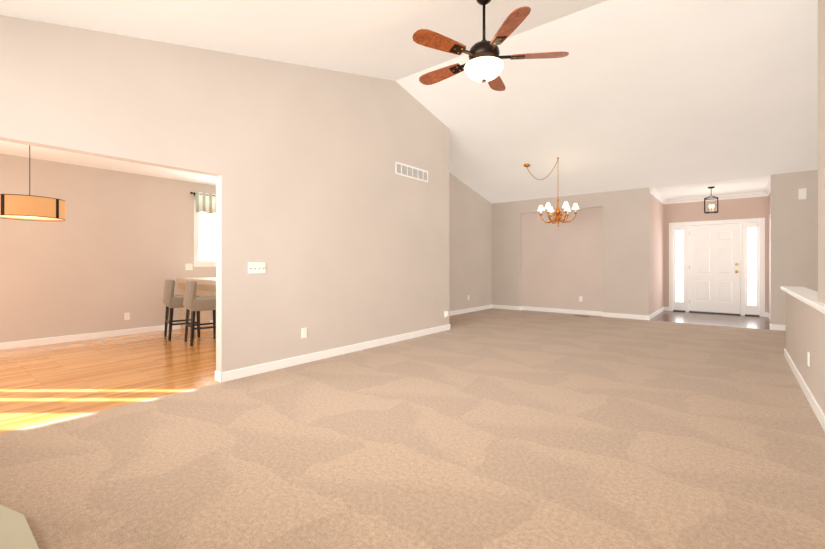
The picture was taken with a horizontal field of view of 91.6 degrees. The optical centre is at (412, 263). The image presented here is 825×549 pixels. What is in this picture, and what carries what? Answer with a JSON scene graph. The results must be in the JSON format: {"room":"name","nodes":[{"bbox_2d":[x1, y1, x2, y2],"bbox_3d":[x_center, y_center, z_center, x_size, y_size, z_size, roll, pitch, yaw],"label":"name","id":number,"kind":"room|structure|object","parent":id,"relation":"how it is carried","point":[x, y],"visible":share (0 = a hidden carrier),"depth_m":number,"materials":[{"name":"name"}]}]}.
{"room":"living room","nodes":[
{"label":"living room","id":0,"kind":"room"},
{"bbox_2d":[0,154,215,342],"bbox_3d":[-5.300,-0.185,5.545,0.110,2.650,8.220,0,0,39],"label":"wall","id":1,"kind":"structure","parent":0,"point":[111,250],"depth_m":6.05,"materials":[{"name":"paint"}]},
{"bbox_2d":[0,320,212,349],"bbox_3d":[-5.252,1.093,5.506,0.014,0.095,8.000,0,0,39],"label":"baseboard","id":2,"kind":"structure","parent":1,"relation":"attached to","point":[70,338],"depth_m":5.93,"materials":[{"name":"paint"}]},
{"bbox_2d":[124,312,129,319],"bbox_3d":[-4.545,0.840,6.388,0.009,0.115,0.072,0,0,39],"label":"outlet","id":3,"kind":"object","parent":1,"relation":"attached to","point":[126,316],"visible":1,"depth_m":6.39,"materials":[{"name":"white plastic"}]},
{"bbox_2d":[185,264,192,269],"bbox_3d":[-3.963,0.060,7.112,0.009,0.115,0.120,0,0,39],"label":"switch plate","id":4,"kind":"object","parent":1,"relation":"attached to","point":[188,266],"depth_m":7.11,"materials":[{"name":"white plastic"}]},
{"bbox_2d":[190,192,215,213],"bbox_3d":[-3.472,-1.092,7.642,0.109,0.367,1.462,0,0,39],"label":"window valance","id":5,"kind":"object","parent":1,"relation":"attached to","point":[206,202],"visible":0.42,"depth_m":7.25,"materials":[{"name":"white fabric"}]},
{"bbox_2d":[193,199,215,266],"bbox_3d":[-3.538,-0.545,7.695,0.158,1.210,1.320,0,0,39],"label":"kitchen window","id":6,"kind":"structure","parent":1,"relation":"in","point":[204,239],"depth_m":7.36,"materials":[{"name":"glass"}]},
{"bbox_2d":[0,325,219,432],"bbox_3d":[-3.855,1.190,4.382,3.820,0.100,8.220,0,0,39],"label":"floor","id":7,"kind":"structure","parent":0,"point":[42,384],"depth_m":4.16,"materials":[{"name":"brown wood"}]},
{"bbox_2d":[163,279,199,340],"bbox_3d":[-3.572,0.688,6.202,0.454,0.905,0.440,0,0,-39],"label":"counter stool","id":8,"kind":"object","parent":7,"relation":"on","point":[171,301],"visible":0.81,"depth_m":5.99,"materials":[{"name":"fabric"}]},
{"bbox_2d":[177,277,215,328],"bbox_3d":[-3.045,0.695,6.503,2.196,0.890,0.600,0,0,39],"label":"table","id":9,"kind":"object","parent":7,"relation":"on","point":[206,286],"visible":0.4,"depth_m":6.99,"materials":[{"name":"laminate"}]},
{"bbox_2d":[183,280,215,345],"bbox_3d":[-3.036,0.688,5.813,0.454,0.905,0.440,0,0,-39],"label":"counter stool","id":10,"kind":"object","parent":7,"relation":"on","point":[192,303],"visible":0.85,"depth_m":5.63,"materials":[{"name":"fabric"}]},
{"bbox_2d":[0,15,448,372],"bbox_3d":[-1.413,-0.785,4.459,0.110,3.850,6.400,0,0,39],"label":"wall","id":11,"kind":"structure","parent":0,"point":[332,219],"depth_m":4.29,"materials":[{"name":"paint"}]},
{"bbox_2d":[248,262,265,273],"bbox_3d":[-1.595,0.045,4.127,0.021,0.115,0.190,0,0,39],"label":"switch plate","id":12,"kind":"object","parent":11,"relation":"attached to","point":[256,267],"visible":1,"depth_m":4.12,"materials":[{"name":"white plastic"}]},
{"bbox_2d":[301,328,306,337],"bbox_3d":[-1.237,0.795,4.581,0.009,0.115,0.072,0,0,39],"label":"outlet","id":13,"kind":"object","parent":11,"relation":"attached to","point":[303,332],"visible":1,"depth_m":4.58,"materials":[{"name":"white plastic"}]},
{"bbox_2d":[216,324,449,382],"bbox_3d":[-0.601,1.093,5.385,0.034,0.095,3.968,0,0,39],"label":"baseboard","id":14,"kind":"structure","parent":11,"relation":"attached to","point":[220,377],"depth_m":4.71,"materials":[{"name":"paint"}]},
{"bbox_2d":[395,162,427,181],"bbox_3d":[0.004,-1.390,6.124,0.011,0.180,0.790,0,0,39],"label":"air vent","id":15,"kind":"object","parent":11,"relation":"in","point":[402,169],"visible":1,"depth_m":6.09,"materials":[{"name":"metal"}]},
{"bbox_2d":[444,311,448,317],"bbox_3d":[0.582,0.870,6.808,0.054,0.115,0.072,0,0,39],"label":"outlet","id":16,"kind":"object","parent":11,"relation":"attached to","point":[446,314],"visible":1,"depth_m":6.79,"materials":[{"name":"white plastic"}]},
{"bbox_2d":[0,0,817,203],"bbox_3d":[-0.324,-2.149,4.225,9.520,1.442,12.400,0,0,39],"label":"ceiling","id":17,"kind":"structure","parent":0,"point":[628,94],"depth_m":4.95,"materials":[{"name":"paint"}]},
{"bbox_2d":[0,145,65,220],"bbox_3d":[-3.933,-0.964,4.135,0.652,0.993,0.572,0,0,39],"label":"pendant lamp","id":18,"kind":"object","parent":17,"relation":"hanging from","point":[29,207],"visible":0.79,"depth_m":4.01,"materials":[{"name":"tan fabric shade"},{"name":"dark bronze metal"}]},
{"bbox_2d":[412,0,568,90],"bbox_3d":[0.577,-1.966,3.483,1.303,0.827,1.348,0,0,39],"label":"ceiling fan","id":19,"kind":"object","parent":17,"relation":"hanging from","point":[485,63],"visible":1,"depth_m":3.34,"materials":[{"name":"brown wood"}]},
{"bbox_2d":[524,158,578,225],"bbox_3d":[2.552,-1.287,7.500,1.047,1.357,0.708,0,0,39],"label":"chandelier","id":20,"kind":"object","parent":17,"relation":"hanging from","point":[558,217],"visible":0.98,"depth_m":7.38,"materials":[{"name":"gold metal"}]},
{"bbox_2d":[0,308,824,548],"bbox_3d":[1.575,1.190,4.425,6.810,0.100,10.090,0,0,39],"label":"floor","id":21,"kind":"structure","parent":0,"point":[492,428],"depth_m":2.42,"materials":[{"name":"beige carpet"}]},
{"bbox_2d":[0,505,38,548],"bbox_3d":[-1.969,1.125,1.461,2.300,0.030,0.801,0,0,39],"label":"hearth pad","id":22,"kind":"object","parent":21,"relation":"on","point":[15,532],"visible":1,"depth_m":1.66,"materials":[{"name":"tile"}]},
{"bbox_2d":[449,173,491,311],"bbox_3d":[0.897,-0.635,8.928,0.110,3.550,3.680,0,0,39],"label":"wall","id":23,"kind":"structure","parent":0,"point":[470,242],"depth_m":9.35,"materials":[{"name":"paint"}]},
{"bbox_2d":[449,304,491,315],"bbox_3d":[0.946,1.093,8.889,0.014,0.095,3.460,0,0,39],"label":"baseboard","id":24,"kind":"structure","parent":23,"relation":"attached to","point":[462,311],"depth_m":9.36,"materials":[{"name":"paint"}]},
{"bbox_2d":[522,207,602,311],"bbox_3d":[3.445,-0.068,9.304,1.910,2.415,0.100,0,0,39],"label":"wall","id":25,"kind":"structure","parent":0,"point":[562,265],"depth_m":9.21,"materials":[{"name":"paint"}]},
{"bbox_2d":[520,306,599,315],"bbox_3d":[3.405,1.093,9.254,1.870,0.095,0.030,0,0,39],"label":"baseboard","id":26,"kind":"structure","parent":25,"relation":"attached to","point":[569,311],"depth_m":9.23,"materials":[{"name":"paint"}]},
{"bbox_2d":[492,170,817,324],"bbox_3d":[4.627,-0.225,8.220,6.810,2.730,0.110,0,0,39],"label":"wall","id":27,"kind":"structure","parent":0,"point":[626,248],"depth_m":8.21,"materials":[{"name":"paint"}]},
{"bbox_2d":[492,304,519,309],"bbox_3d":[2.335,1.093,9.995,0.754,0.095,0.034,0,0,39],"label":"baseboard","id":28,"kind":"structure","parent":27,"relation":"attached to","point":[493,306],"depth_m":9.95,"materials":[{"name":"paint"}]},
{"bbox_2d":[600,312,647,319],"bbox_3d":[4.398,1.093,8.337,0.854,0.095,0.034,0,0,39],"label":"baseboard","id":29,"kind":"structure","parent":27,"relation":"attached to","point":[614,315],"depth_m":8.32,"materials":[{"name":"paint"}]},
{"bbox_2d":[770,324,785,330],"bbox_3d":[6.663,1.093,6.516,1.279,0.095,0.034,0,0,39],"label":"baseboard","id":30,"kind":"structure","parent":27,"relation":"attached to","point":[772,326],"depth_m":6.84,"materials":[{"name":"paint"}]},
{"bbox_2d":[798,188,806,199],"bbox_3d":[6.456,-1.150,6.642,0.100,0.180,0.054,0,0,39],"label":"door chime","id":31,"kind":"object","parent":27,"relation":"attached to","point":[802,193],"visible":0.98,"depth_m":6.62,"materials":[{"name":"white plastic"}]},
{"bbox_2d":[650,194,663,314],"bbox_3d":[5.444,-0.225,9.013,0.110,2.730,2.150,0,0,39],"label":"wall","id":32,"kind":"structure","parent":0,"point":[656,254],"depth_m":8.86,"materials":[{"name":"paint"}]},
{"bbox_2d":[648,307,667,319],"bbox_3d":[5.427,1.093,8.876,0.044,0.095,2.164,0,0,39],"label":"baseboard","id":33,"kind":"structure","parent":32,"relation":"attached to","point":[662,309],"depth_m":8.88,"materials":[{"name":"paint"}]},
{"bbox_2d":[650,188,666,203],"bbox_3d":[5.482,-1.482,8.911,0.078,0.095,2.040,0,0,39],"label":"crown molding","id":34,"kind":"structure","parent":32,"relation":"attached to","point":[655,193],"depth_m":8.78,"materials":[{"name":"paint"}]},
{"bbox_2d":[650,311,770,329],"bbox_3d":[6.196,1.190,8.337,2.130,0.100,2.260,0,0,39],"label":"floor","id":35,"kind":"structure","parent":0,"point":[755,322],"depth_m":8.16,"materials":[{"name":"grey tile"}]},
{"bbox_2d":[655,176,769,199],"bbox_3d":[6.209,-1.630,8.353,2.130,0.200,2.220,0,0,39],"label":"ceiling","id":36,"kind":"structure","parent":0,"point":[742,185],"depth_m":8.18,"materials":[{"name":"paint"}]},
{"bbox_2d":[704,186,717,213],"bbox_3d":[5.978,-1.277,8.025,0.222,0.526,0.222,0,0,39],"label":"pendant lantern","id":37,"kind":"object","parent":36,"relation":"hanging from","point":[713,211],"visible":0.98,"depth_m":8.00,"materials":[{"name":"black metal"}]},
{"bbox_2d":[664,196,768,312],"bbox_3d":[6.870,-0.225,9.175,1.910,2.730,0.110,0,0,39],"label":"wall","id":38,"kind":"structure","parent":0,"point":[745,208],"depth_m":9.07,"materials":[{"name":"paint"}]},
{"bbox_2d":[667,192,762,203],"bbox_3d":[6.815,-1.482,9.098,1.740,0.095,0.078,0,0,39],"label":"crown molding","id":39,"kind":"structure","parent":38,"relation":"attached to","point":[754,194],"depth_m":9.01,"materials":[{"name":"paint"}]},
{"bbox_2d":[669,218,764,316],"bbox_3d":[6.877,0.082,9.143,1.734,2.117,0.170,0,0,39],"label":"door unit","id":40,"kind":"structure","parent":38,"relation":"in","point":[704,266],"depth_m":9.10,"materials":[{"name":"white paint"}]},
{"bbox_2d":[769,192,770,313],"bbox_3d":[7.018,-0.225,7.747,0.110,2.730,2.150,0,0,39],"label":"wall","id":41,"kind":"structure","parent":0,"point":[769,246],"depth_m":8.33,"materials":[{"name":"paint"}]},
{"bbox_2d":[763,176,770,195],"bbox_3d":[6.910,-1.482,7.763,0.078,0.095,2.040,0,0,39],"label":"crown molding","id":42,"kind":"structure","parent":41,"relation":"attached to","point":[767,190],"depth_m":7.99,"materials":[{"name":"paint"}]},
{"bbox_2d":[765,312,770,320],"bbox_3d":[6.925,1.093,7.751,0.040,0.095,2.040,0,0,39],"label":"baseboard","id":43,"kind":"structure","parent":41,"relation":"attached to","point":[766,314],"depth_m":8.38,"materials":[{"name":"paint"}]},
{"bbox_2d":[770,214,770,315],"bbox_3d":[6.820,0.085,7.605,0.020,2.110,0.980,0,0,39],"label":"trim","id":44,"kind":"structure","parent":41,"relation":"attached to","point":[770,264],"depth_m":7.92,"materials":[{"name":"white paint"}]},
{"bbox_2d":[786,0,824,414],"bbox_3d":[2.370,-0.769,2.078,0.120,3.819,7.210,0,0,39],"label":"wall","id":45,"kind":"structure","parent":0,"point":[805,328],"depth_m":2.99,"materials":[{"name":"paint"}]},
{"bbox_2d":[780,286,824,313],"bbox_3d":[2.384,0.302,2.096,0.210,0.045,7.255,0,0,39],"label":"trim","id":46,"kind":"structure","parent":45,"relation":"on","point":[807,296],"depth_m":3.62,"materials":[{"name":"paint"}]},
{"bbox_2d":[784,348,824,431],"bbox_3d":[2.323,1.093,2.126,0.014,0.095,7.224,0,0,39],"label":"baseboard","id":47,"kind":"structure","parent":45,"relation":"attached to","point":[812,401],"depth_m":3.34,"materials":[{"name":"paint"}]},
{"bbox_2d":[807,352,809,365],"bbox_3d":[3.325,0.802,3.370,0.009,0.115,0.072,0,0,39],"label":"outlet","id":48,"kind":"object","parent":45,"relation":"attached to","point":[808,358],"visible":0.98,"depth_m":3.35,"materials":[{"name":"white plastic"}]}
]}

